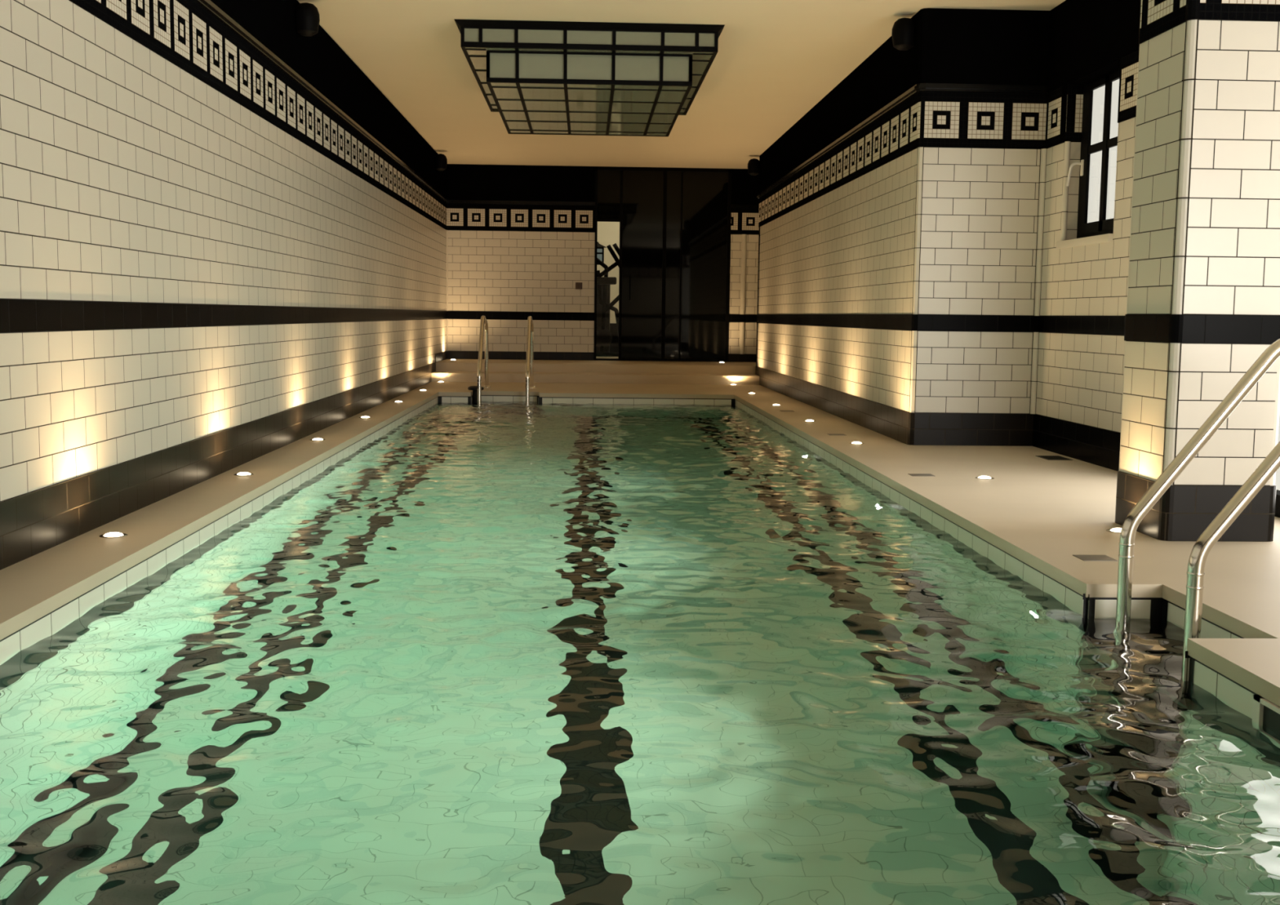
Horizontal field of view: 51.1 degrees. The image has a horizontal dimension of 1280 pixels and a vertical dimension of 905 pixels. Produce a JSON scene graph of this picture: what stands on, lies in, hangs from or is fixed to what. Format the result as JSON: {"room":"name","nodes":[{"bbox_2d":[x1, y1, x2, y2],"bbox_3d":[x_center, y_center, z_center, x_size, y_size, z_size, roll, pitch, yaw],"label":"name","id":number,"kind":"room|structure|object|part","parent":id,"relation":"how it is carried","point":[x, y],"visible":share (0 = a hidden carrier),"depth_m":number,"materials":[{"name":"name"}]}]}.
{"room":"indoor swimming pool","nodes":[
{"label":"indoor swimming pool","id":0,"kind":"room"},
{"bbox_2d":[0,0,446,502],"bbox_3d":[-2.066,-1.252,6.760,0.120,2.710,20.000,0,6,-2],"label":"wall","id":1,"kind":"structure","parent":0,"point":[126,175],"depth_m":5.43,"materials":[{"name":"white tile"}]},
{"bbox_2d":[0,351,447,570],"bbox_3d":[-2.018,-0.103,6.881,0.008,0.300,20.000,0,6,-2],"label":"baseboard","id":2,"kind":"structure","parent":1,"relation":"attached to","point":[33,523],"depth_m":5.42,"materials":[{"name":"black tile"}]},
{"bbox_2d":[0,298,447,333],"bbox_3d":[-2.012,-0.700,6.819,0.006,0.100,20.000,0,6,-2],"label":"trim","id":3,"kind":"structure","parent":1,"relation":"attached to","point":[15,315],"depth_m":5.44,"materials":[{"name":"black tile"}]},
{"bbox_2d":[69,0,446,230],"bbox_3d":[-1.997,-1.908,6.695,0.006,0.330,20.000,0,6,-2],"label":"trim","id":4,"kind":"structure","parent":1,"relation":"attached to","point":[184,33],"depth_m":6.88,"materials":[{"name":"tile"}]},
{"bbox_2d":[294,2,319,36],"bbox_3d":[-1.972,-2.565,7.917,0.150,0.188,0.150,0,6,-2],"label":"wall speaker","id":5,"kind":"object","parent":1,"relation":"attached to","point":[307,18],"visible":1,"depth_m":7.86,"materials":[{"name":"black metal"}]},
{"bbox_2d":[194,0,448,203],"bbox_3d":[-1.980,-2.092,6.677,0.036,0.044,20.000,0,6,-2],"label":"trim","id":6,"kind":"structure","parent":1,"relation":"attached to","point":[208,5],"depth_m":7.89,"materials":[{"name":"black"}]},
{"bbox_2d":[210,0,447,199],"bbox_3d":[-1.989,-2.311,6.654,0.012,0.480,20.000,0,6,-2],"label":"trim","id":7,"kind":"structure","parent":1,"relation":"attached to","point":[317,59],"depth_m":9.16,"materials":[{"name":"black paint"}]},
{"bbox_2d":[435,153,447,170],"bbox_3d":[-2.273,-3.312,15.252,0.150,0.188,0.150,0,6,-2],"label":"wall speaker","id":8,"kind":"object","parent":1,"relation":"attached to","point":[441,161],"visible":1,"depth_m":15.20,"materials":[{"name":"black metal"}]},
{"bbox_2d":[447,230,595,352],"bbox_3d":[-1.494,-2.276,16.800,1.845,2.710,0.120,0,6,-2],"label":"wall","id":9,"kind":"structure","parent":0,"point":[489,271],"depth_m":16.76,"materials":[{"name":"white tile"}]},
{"bbox_2d":[446,230,448,351],"bbox_3d":[-2.415,-2.023,16.726,0.024,1.500,0.024,0,6,-2],"label":"trim","id":10,"kind":"structure","parent":9,"relation":"attached to","point":[446,230],"depth_m":16.72,"materials":[{"name":"beige tile"}]},
{"bbox_2d":[447,351,593,360],"bbox_3d":[-1.506,-1.121,16.857,1.845,0.300,0.007,0,6,-2],"label":"baseboard","id":11,"kind":"structure","parent":9,"relation":"attached to","point":[451,354],"depth_m":16.84,"materials":[{"name":"black tile"}]},
{"bbox_2d":[446,203,595,232],"bbox_3d":[-1.484,-2.926,16.672,1.845,0.330,0.006,0,6,-2],"label":"trim","id":12,"kind":"structure","parent":9,"relation":"attached to","point":[477,217],"depth_m":16.67,"materials":[{"name":"tile"}]},
{"bbox_2d":[447,311,594,320],"bbox_3d":[-1.499,-1.718,16.796,1.845,0.100,0.006,0,6,-2],"label":"trim","id":13,"kind":"structure","parent":9,"relation":"attached to","point":[451,314],"depth_m":16.79,"materials":[{"name":"black tile"}]},
{"bbox_2d":[447,164,595,201],"bbox_3d":[-1.479,-3.329,16.628,1.845,0.480,0.012,0,6,-2],"label":"trim","id":14,"kind":"structure","parent":9,"relation":"attached to","point":[464,181],"depth_m":16.62,"materials":[{"name":"black paint"}]},
{"bbox_2d":[448,200,595,205],"bbox_3d":[-1.481,-3.109,16.638,1.845,0.044,0.036,0,6,-2],"label":"trim","id":15,"kind":"structure","parent":9,"relation":"attached to","point":[461,202],"depth_m":16.63,"materials":[{"name":"black tile"}]},
{"bbox_2d":[575,282,582,288],"bbox_3d":[-0.767,-2.091,16.779,0.086,0.084,0.019,0,6,-2],"label":"wall switch","id":16,"kind":"object","parent":9,"relation":"attached to","point":[578,285],"visible":1,"depth_m":16.77,"materials":[{"name":"brown plastic"}]},
{"bbox_2d":[593,166,732,361],"bbox_3d":[0.283,-2.360,16.796,1.705,2.420,0.075,0,6,-2],"label":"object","id":17,"kind":"structure","parent":9,"relation":"in","point":[675,222],"depth_m":16.80,"materials":[{"name":"black glass"}]},
{"bbox_3d":[-0.389,-3.217,16.693,0.280,0.600,0.010,0,6,-2],"label":"glass panel","id":18,"kind":"part","parent":17,"relation":"part of","materials":[{"name":"black glass"}]},
{"bbox_3d":[-0.127,-2.062,16.782,0.020,0.300,0.020,0,6,-2],"label":"handle","id":19,"kind":"part","parent":17,"relation":"part of","materials":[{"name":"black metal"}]},
{"bbox_3d":[0.027,-2.348,16.799,0.505,2.340,0.010,0,6,-2],"label":"glass panel","id":20,"kind":"part","parent":17,"relation":"part of","materials":[{"name":"black glass"}]},
{"bbox_3d":[0.414,-2.346,16.821,0.180,2.340,0.010,0,6,-2],"label":"glass panel","id":21,"kind":"part","parent":17,"relation":"part of","materials":[{"name":"black glass"}]},
{"bbox_3d":[0.807,-2.342,16.832,0.565,2.340,0.010,0,6,-2],"label":"glass panel","id":22,"kind":"part","parent":17,"relation":"part of","materials":[{"name":"black glass"}]},
{"bbox_2d":[431,359,759,385],"bbox_3d":[-0.295,-0.965,16.069,4.200,0.220,1.800,0,6,-2],"label":"floor","id":23,"kind":"structure","parent":0,"point":[500,371],"depth_m":15.54,"materials":[{"name":"beige stone"}]},
{"bbox_2d":[595,356,617,358],"bbox_3d":[0.006,-1.271,18.494,3.200,0.100,3.040,0,6,-2],"label":"floor","id":24,"kind":"structure","parent":0,"point":[596,357],"depth_m":18.12,"materials":[{"name":"beige stone"}]},
{"bbox_2d":[595,243,619,356],"bbox_3d":[-0.462,-2.103,18.436,0.528,1.555,0.188,0,6,-2],"label":"exercise machine","id":25,"kind":"object","parent":24,"relation":"on","point":[604,336],"visible":0.73,"depth_m":18.42,"materials":[{"name":"black metal"}]},
{"bbox_2d":[596,221,619,323],"bbox_3d":[0.019,-2.522,18.396,3.200,2.610,2.980,0,6,-2],"label":"wall","id":26,"kind":"structure","parent":0,"point":[608,233],"depth_m":19.73,"materials":[{"name":"white paint"}]},
{"bbox_2d":[596,241,607,265],"bbox_3d":[-0.615,-3.249,19.090,0.271,1.122,0.271,3,6,23],"label":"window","id":27,"kind":"structure","parent":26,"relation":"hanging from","point":[600,248],"depth_m":19.05,"materials":[{"name":"grey glass"}]},
{"bbox_3d":[-0.620,-2.817,19.134,0.170,0.210,0.170,0,6,-2],"label":"pane","id":28,"kind":"part","parent":27,"relation":"part of","materials":[{"name":"glass"}]},
{"bbox_2d":[609,323,618,352],"bbox_3d":[-0.448,-1.692,19.850,0.600,0.450,0.007,0,6,-2],"label":"baseboard","id":29,"kind":"structure","parent":26,"relation":"attached to","point":[614,346],"depth_m":19.85,"materials":[{"name":"black tile"}]},
{"bbox_2d":[0,382,1279,706],"bbox_3d":[1.965,0.097,7.065,8.220,0.040,20.200,0,6,-2],"label":"floor","id":30,"kind":"structure","parent":0,"point":[1042,513],"depth_m":5.17,"materials":[{"name":"beige stone"}]},
{"bbox_2d":[99,532,128,538],"bbox_3d":[-1.805,0.290,4.586,0.092,0.032,0.092,0,6,-2],"label":"recessed light","id":31,"kind":"object","parent":30,"relation":"in","point":[112,535],"visible":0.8,"depth_m":4.57,"materials":[{"name":"silver metal"}]},
{"bbox_2d":[234,472,253,475],"bbox_3d":[-1.877,0.110,6.337,0.092,0.032,0.092,0,6,-2],"label":"recessed light","id":32,"kind":"object","parent":30,"relation":"in","point":[239,473],"visible":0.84,"depth_m":6.32,"materials":[{"name":"silver metal"}]},
{"bbox_2d":[310,438,324,440],"bbox_3d":[-1.948,-0.071,8.088,0.092,0.032,0.092,0,6,-2],"label":"recessed light","id":33,"kind":"object","parent":30,"relation":"in","point":[314,439],"visible":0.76,"depth_m":8.06,"materials":[{"name":"silver metal"}]},
{"bbox_2d":[467,386,484,403],"bbox_3d":[-1.620,-0.551,13.195,0.160,0.212,0.160,0,6,-2],"label":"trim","id":34,"kind":"structure","parent":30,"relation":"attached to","point":[474,388],"depth_m":13.15,"materials":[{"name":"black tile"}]},
{"bbox_2d":[477,315,491,403],"bbox_3d":[-1.591,-0.561,13.579,0.092,1.654,1.057,0,6,-2],"label":"pool handrail","id":35,"kind":"object","parent":30,"relation":"on","point":[483,324],"visible":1,"depth_m":13.32,"materials":[{"name":"silver metal"}]},
{"bbox_2d":[525,315,535,404],"bbox_3d":[-1.121,-0.557,13.599,0.092,1.654,1.057,0,6,-2],"label":"pool handrail","id":36,"kind":"object","parent":30,"relation":"on","point":[530,340],"visible":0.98,"depth_m":13.32,"materials":[{"name":"silver metal"}]},
{"bbox_2d":[0,395,1257,717],"bbox_3d":[-0.159,0.767,7.092,3.170,1.370,12.950,0,6,-2],"label":"pool edge","id":37,"kind":"object","parent":30,"relation":"in","point":[1236,695],"visible":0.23,"depth_m":4.53,"materials":[{"name":"tile"}]},
{"bbox_2d":[0,400,1279,904],"bbox_3d":[-0.162,0.814,7.099,3.205,1.357,12.955,0,6,-2],"label":"pool water","id":38,"kind":"object","parent":37,"relation":"on","point":[488,653],"visible":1,"depth_m":2.96,"materials":[{"name":"green liquid"}]},
{"bbox_2d":[1115,338,1279,626],"bbox_3d":[1.897,0.477,3.872,1.057,1.654,0.092,0,6,-2],"label":"pool handrail","id":39,"kind":"object","parent":37,"relation":"attached to","point":[1131,522],"visible":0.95,"depth_m":3.80,"materials":[{"name":"silver metal"}]},
{"bbox_2d":[1182,441,1279,665],"bbox_3d":[1.915,0.522,3.439,1.057,1.654,0.092,0,6,-2],"label":"pool handrail","id":40,"kind":"object","parent":37,"relation":"attached to","point":[1199,553],"visible":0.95,"depth_m":3.38,"materials":[{"name":"silver metal"}]},
{"bbox_2d":[1252,694,1279,737],"bbox_3d":[1.373,0.615,2.742,0.025,0.118,0.430,0,6,-2],"label":"skimmer","id":41,"kind":"object","parent":37,"relation":"attached to","point":[1265,713],"visible":0.48,"depth_m":2.91,"materials":[{"name":"white plastic"}]},
{"bbox_2d":[804,419,815,422],"bbox_3d":[1.269,-0.229,10.001,0.092,0.032,0.092,0,6,-2],"label":"recessed light","id":42,"kind":"object","parent":30,"relation":"in","point":[807,420],"visible":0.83,"depth_m":9.97,"materials":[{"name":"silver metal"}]},
{"bbox_2d":[826,433,846,435],"bbox_3d":[1.306,-0.116,8.882,0.112,0.007,0.110,0,6,-2],"label":"cover plate","id":43,"kind":"object","parent":30,"relation":"on","point":[829,434],"visible":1,"depth_m":8.87,"materials":[{"name":"metal"}]},
{"bbox_2d":[848,441,864,444],"bbox_3d":[1.340,-0.051,8.271,0.092,0.032,0.092,0,6,-2],"label":"recessed light","id":44,"kind":"object","parent":30,"relation":"in","point":[854,442],"visible":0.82,"depth_m":8.25,"materials":[{"name":"silver metal"}]},
{"bbox_2d":[907,473,935,476],"bbox_3d":[1.399,0.114,6.649,0.116,0.007,0.095,0,6,-2],"label":"cover plate","id":45,"kind":"object","parent":30,"relation":"on","point":[910,474],"visible":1,"depth_m":6.63,"materials":[{"name":"metal"}]},
{"bbox_2d":[974,475,994,479],"bbox_3d":[1.686,0.131,6.544,0.092,0.032,0.092,0,6,-2],"label":"recessed light","id":46,"kind":"object","parent":30,"relation":"in","point":[984,477],"visible":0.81,"depth_m":6.52,"materials":[{"name":"silver metal"}]},
{"bbox_2d":[1035,455,1072,460],"bbox_3d":[2.335,0.032,7.546,0.140,0.008,0.220,0,6,-2],"label":"floor grate","id":47,"kind":"object","parent":30,"relation":"on","point":[1046,457],"visible":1,"depth_m":7.51,"materials":[{"name":"black metal"}]},
{"bbox_2d":[1072,555,1117,561],"bbox_3d":[1.490,0.348,4.382,0.112,0.007,0.105,0,6,-2],"label":"cover plate","id":48,"kind":"object","parent":30,"relation":"on","point":[1084,557],"visible":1,"depth_m":4.37,"materials":[{"name":"metal"}]},
{"bbox_2d":[1106,528,1121,533],"bbox_3d":[1.772,0.296,4.944,0.092,0.032,0.092,0,6,-2],"label":"recessed light","id":49,"kind":"object","parent":30,"relation":"in","point":[1114,530],"visible":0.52,"depth_m":4.93,"materials":[{"name":"silver metal"}]},
{"bbox_2d":[297,0,1065,168],"bbox_3d":[2.032,-2.592,6.775,8.350,0.150,20.270,0,6,-2],"label":"ceiling","id":50,"kind":"structure","parent":0,"point":[775,60],"depth_m":9.70,"materials":[{"name":"beige paint"}]},
{"bbox_2d":[453,18,724,137],"bbox_3d":[-0.374,-2.682,9.847,1.707,0.355,2.814,0,6,-2],"label":"ceiling light","id":51,"kind":"object","parent":50,"relation":"attached to","point":[541,77],"visible":1,"depth_m":8.64,"materials":[{"name":"white glass"}]},
{"bbox_3d":[-0.373,-2.767,9.838,1.607,0.124,2.706,0,6,-2],"label":"glass","id":52,"kind":"part","parent":51,"relation":"part of","materials":[{"name":"grey"}]},
{"bbox_3d":[-0.375,-2.605,9.854,1.303,0.190,2.466,0,6,-2],"label":"glass","id":53,"kind":"part","parent":51,"relation":"part of","materials":[{"name":"grey"}]},
{"bbox_3d":[-0.375,-2.603,9.855,1.327,0.195,2.490,0,6,-2],"label":"frame","id":54,"kind":"part","parent":51,"relation":"part of","materials":[{"name":"black metal"}]},
{"bbox_2d":[728,227,759,366],"bbox_3d":[1.541,-2.176,16.180,0.780,2.710,1.620,0,6,-2],"label":"wall","id":55,"kind":"structure","parent":0,"point":[753,255],"depth_m":16.88,"materials":[{"name":"white tile"}]},
{"bbox_2d":[728,314,756,322],"bbox_3d":[1.475,-1.625,16.234,0.662,0.100,1.384,0,6,-2],"label":"trim","id":56,"kind":"structure","parent":55,"relation":"attached to","point":[732,317],"depth_m":16.91,"materials":[{"name":"black tile"}]},
{"bbox_2d":[739,234,746,354],"bbox_3d":[1.300,-1.995,16.881,0.060,1.500,0.060,0,6,-2],"label":"trim","id":57,"kind":"structure","parent":55,"relation":"attached to","point":[744,236],"depth_m":16.85,"materials":[{"name":"beige tile"}]},
{"bbox_2d":[730,208,759,235],"bbox_3d":[1.490,-2.833,16.110,0.662,0.330,1.384,0,6,-2],"label":"trim","id":58,"kind":"structure","parent":55,"relation":"attached to","point":[744,220],"depth_m":16.79,"materials":[{"name":"tile"}]},
{"bbox_2d":[730,204,759,208],"bbox_3d":[1.492,-3.017,16.091,0.662,0.044,1.384,0,6,-2],"label":"trim","id":59,"kind":"structure","parent":55,"relation":"attached to","point":[732,206],"depth_m":16.75,"materials":[{"name":"black tile"}]},
{"bbox_2d":[731,168,759,204],"bbox_3d":[1.494,-3.236,16.069,0.662,0.480,1.384,0,6,-2],"label":"trim","id":60,"kind":"structure","parent":55,"relation":"attached to","point":[744,186],"depth_m":16.74,"materials":[{"name":"black paint"}]},
{"bbox_2d":[755,146,1040,413],"bbox_3d":[1.902,-1.722,11.801,0.769,2.710,7.447,0,6,-2],"label":"wall","id":61,"kind":"structure","parent":0,"point":[849,249],"depth_m":8.21,"materials":[{"name":"white tile"}]},
{"bbox_2d":[747,158,759,175],"bbox_3d":[1.309,-3.279,15.352,0.150,0.188,0.150,0,6,-2],"label":"wall speaker","id":62,"kind":"object","parent":61,"relation":"attached to","point":[753,165],"visible":1,"depth_m":15.30,"materials":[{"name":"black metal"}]},
{"bbox_2d":[756,314,1037,332],"bbox_3d":[1.894,-1.170,11.856,0.773,0.100,7.451,0,6,-2],"label":"trim","id":63,"kind":"structure","parent":61,"relation":"attached to","point":[929,322],"depth_m":8.17,"materials":[{"name":"black tile"}]},
{"bbox_2d":[756,83,1048,198],"bbox_3d":[1.896,-2.561,11.697,0.803,0.044,7.481,0,6,-2],"label":"trim","id":64,"kind":"structure","parent":61,"relation":"attached to","point":[918,87],"depth_m":8.09,"materials":[{"name":"black tile"}]},
{"bbox_2d":[758,91,1047,227],"bbox_3d":[1.908,-2.379,11.732,0.773,0.330,7.451,0,6,-2],"label":"trim","id":65,"kind":"structure","parent":61,"relation":"attached to","point":[942,119],"depth_m":8.05,"materials":[{"name":"tile"}]},
{"bbox_2d":[891,17,915,50],"bbox_3d":[1.605,-2.544,8.126,0.150,0.188,0.150,0,6,-2],"label":"wall speaker","id":66,"kind":"object","parent":61,"relation":"attached to","point":[904,29],"visible":1,"depth_m":8.07,"materials":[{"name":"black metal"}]},
{"bbox_2d":[758,8,1049,194],"bbox_3d":[1.910,-2.781,11.687,0.779,0.480,7.457,0,6,-2],"label":"trim","id":67,"kind":"structure","parent":61,"relation":"attached to","point":[952,45],"depth_m":8.00,"materials":[{"name":"black paint"}]},
{"bbox_2d":[728,354,1120,471],"bbox_3d":[1.800,-0.564,11.820,0.958,0.300,10.402,0,6,-2],"label":"baseboard","id":68,"kind":"structure","parent":61,"relation":"attached to","point":[902,426],"depth_m":8.22,"materials":[{"name":"black tile"}]},
{"bbox_2d":[1030,148,1046,413],"bbox_3d":[2.430,-1.034,8.142,0.044,1.600,0.044,0,6,-2],"label":"trim","id":69,"kind":"structure","parent":61,"relation":"attached to","point":[1043,151],"depth_m":8.12,"materials":[{"name":"beige tile"}]},
{"bbox_2d":[909,19,1199,484],"bbox_3d":[2.134,-0.859,6.405,0.797,1.600,3.535,0,6,-2],"label":"trim","id":70,"kind":"structure","parent":61,"relation":"attached to","point":[1194,78],"depth_m":4.69,"materials":[{"name":"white tile"}]},
{"bbox_2d":[1035,116,1136,432],"bbox_3d":[2.570,-1.256,7.339,0.200,2.710,1.573,0,6,-2],"label":"wall","id":71,"kind":"structure","parent":0,"point":[1080,376],"depth_m":7.44,"materials":[{"name":"white tile"}]},
{"bbox_2d":[1059,83,1067,143],"bbox_3d":[2.457,-1.963,7.748,0.006,0.330,0.094,0,6,-2],"label":"trim","id":72,"kind":"structure","parent":71,"relation":"attached to","point":[1064,88],"depth_m":7.74,"materials":[{"name":"black tile"}]},
{"bbox_2d":[1060,141,1071,240],"bbox_3d":[2.465,-1.509,7.748,0.032,0.573,0.032,0,6,-2],"label":"trim","id":73,"kind":"structure","parent":71,"relation":"attached to","point":[1067,144],"depth_m":7.74,"materials":[{"name":"beige tile"}]},
{"bbox_2d":[1037,315,1124,335],"bbox_3d":[2.463,-0.705,7.391,0.006,0.100,1.573,0,6,-2],"label":"trim","id":74,"kind":"structure","parent":71,"relation":"attached to","point":[1090,325],"depth_m":7.42,"materials":[{"name":"black tile"}]},
{"bbox_2d":[1056,67,1119,248],"bbox_3d":[2.515,-1.616,7.367,0.134,0.942,0.787,0,6,-2],"label":"window","id":75,"kind":"structure","parent":71,"relation":"in","point":[1101,231],"depth_m":7.50,"materials":[{"name":"black metal"}]},
{"bbox_3d":[2.493,-1.596,7.668,0.091,0.138,0.018,1,6,6],"label":"handle","id":76,"kind":"part","parent":75,"relation":"part of","materials":[{"name":"white plastic"}]},
{"bbox_3d":[2.509,-1.168,7.414,0.134,0.042,0.785,0,6,-2],"label":"sill","id":77,"kind":"part","parent":75,"relation":"part of","materials":[{"name":"beige tile"}]},
{"bbox_3d":[2.571,-1.634,7.356,0.022,0.903,0.765,0,6,-2],"label":"frame","id":78,"kind":"part","parent":75,"relation":"part of","materials":[{"name":"black metal"}]},
{"bbox_3d":[2.559,-1.641,7.355,0.018,0.838,0.645,0,6,-2],"label":"sash","id":79,"kind":"part","parent":75,"relation":"part of","materials":[{"name":"black wood"}]},
{"bbox_2d":[1044,48,1139,148],"bbox_3d":[2.536,-1.913,7.270,0.124,0.330,1.573,0,6,-2],"label":"trim","id":80,"kind":"structure","parent":71,"relation":"attached to","point":[1129,64],"depth_m":7.69,"materials":[{"name":"tile"}]},
{"bbox_2d":[1046,0,1140,92],"bbox_3d":[2.543,-2.313,7.229,0.140,0.486,1.573,0,6,-2],"label":"trim","id":81,"kind":"structure","parent":71,"relation":"attached to","point":[1088,39],"depth_m":7.37,"materials":[{"name":"black paint"}]},
{"bbox_2d":[1118,19,1279,485],"bbox_3d":[2.062,-1.005,4.836,0.406,2.670,0.442,0,6,-2],"label":"wall pillar","id":82,"kind":"structure","parent":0,"point":[1233,268],"depth_m":4.67,"materials":[{"name":"white tile"}]},
{"bbox_2d":[1115,471,1276,542],"bbox_3d":[2.048,0.193,4.959,0.416,0.200,0.452,0,6,-2],"label":"baseboard","id":83,"kind":"structure","parent":82,"relation":"attached to","point":[1183,513],"depth_m":4.74,"materials":[{"name":"black tile"}]},
{"bbox_2d":[1124,314,1279,344],"bbox_3d":[2.056,-0.453,4.893,0.414,0.100,0.450,0,6,-2],"label":"trim","id":84,"kind":"structure","parent":82,"relation":"attached to","point":[1161,328],"depth_m":4.67,"materials":[{"name":"black tile"}]},
{"bbox_2d":[1138,0,1279,44],"bbox_3d":[2.070,-1.662,4.769,0.414,0.330,0.450,0,6,-2],"label":"trim","id":85,"kind":"structure","parent":82,"relation":"attached to","point":[1157,17],"depth_m":4.56,"materials":[{"name":"tile"}]},
{"bbox_3d":[2.645,-1.067,5.504,0.200,2.710,2.280,0,6,-2],"label":"wall","id":86,"kind":"structure","parent":0,"visible":0},
{"bbox_2d":[1274,489,1279,518],"bbox_3d":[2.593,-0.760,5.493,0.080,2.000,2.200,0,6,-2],"label":"baseboard","id":87,"kind":"structure","parent":86,"relation":"in","point":[1277,492],"depth_m":5.36,"materials":[{"name":"black tile"}]}
]}

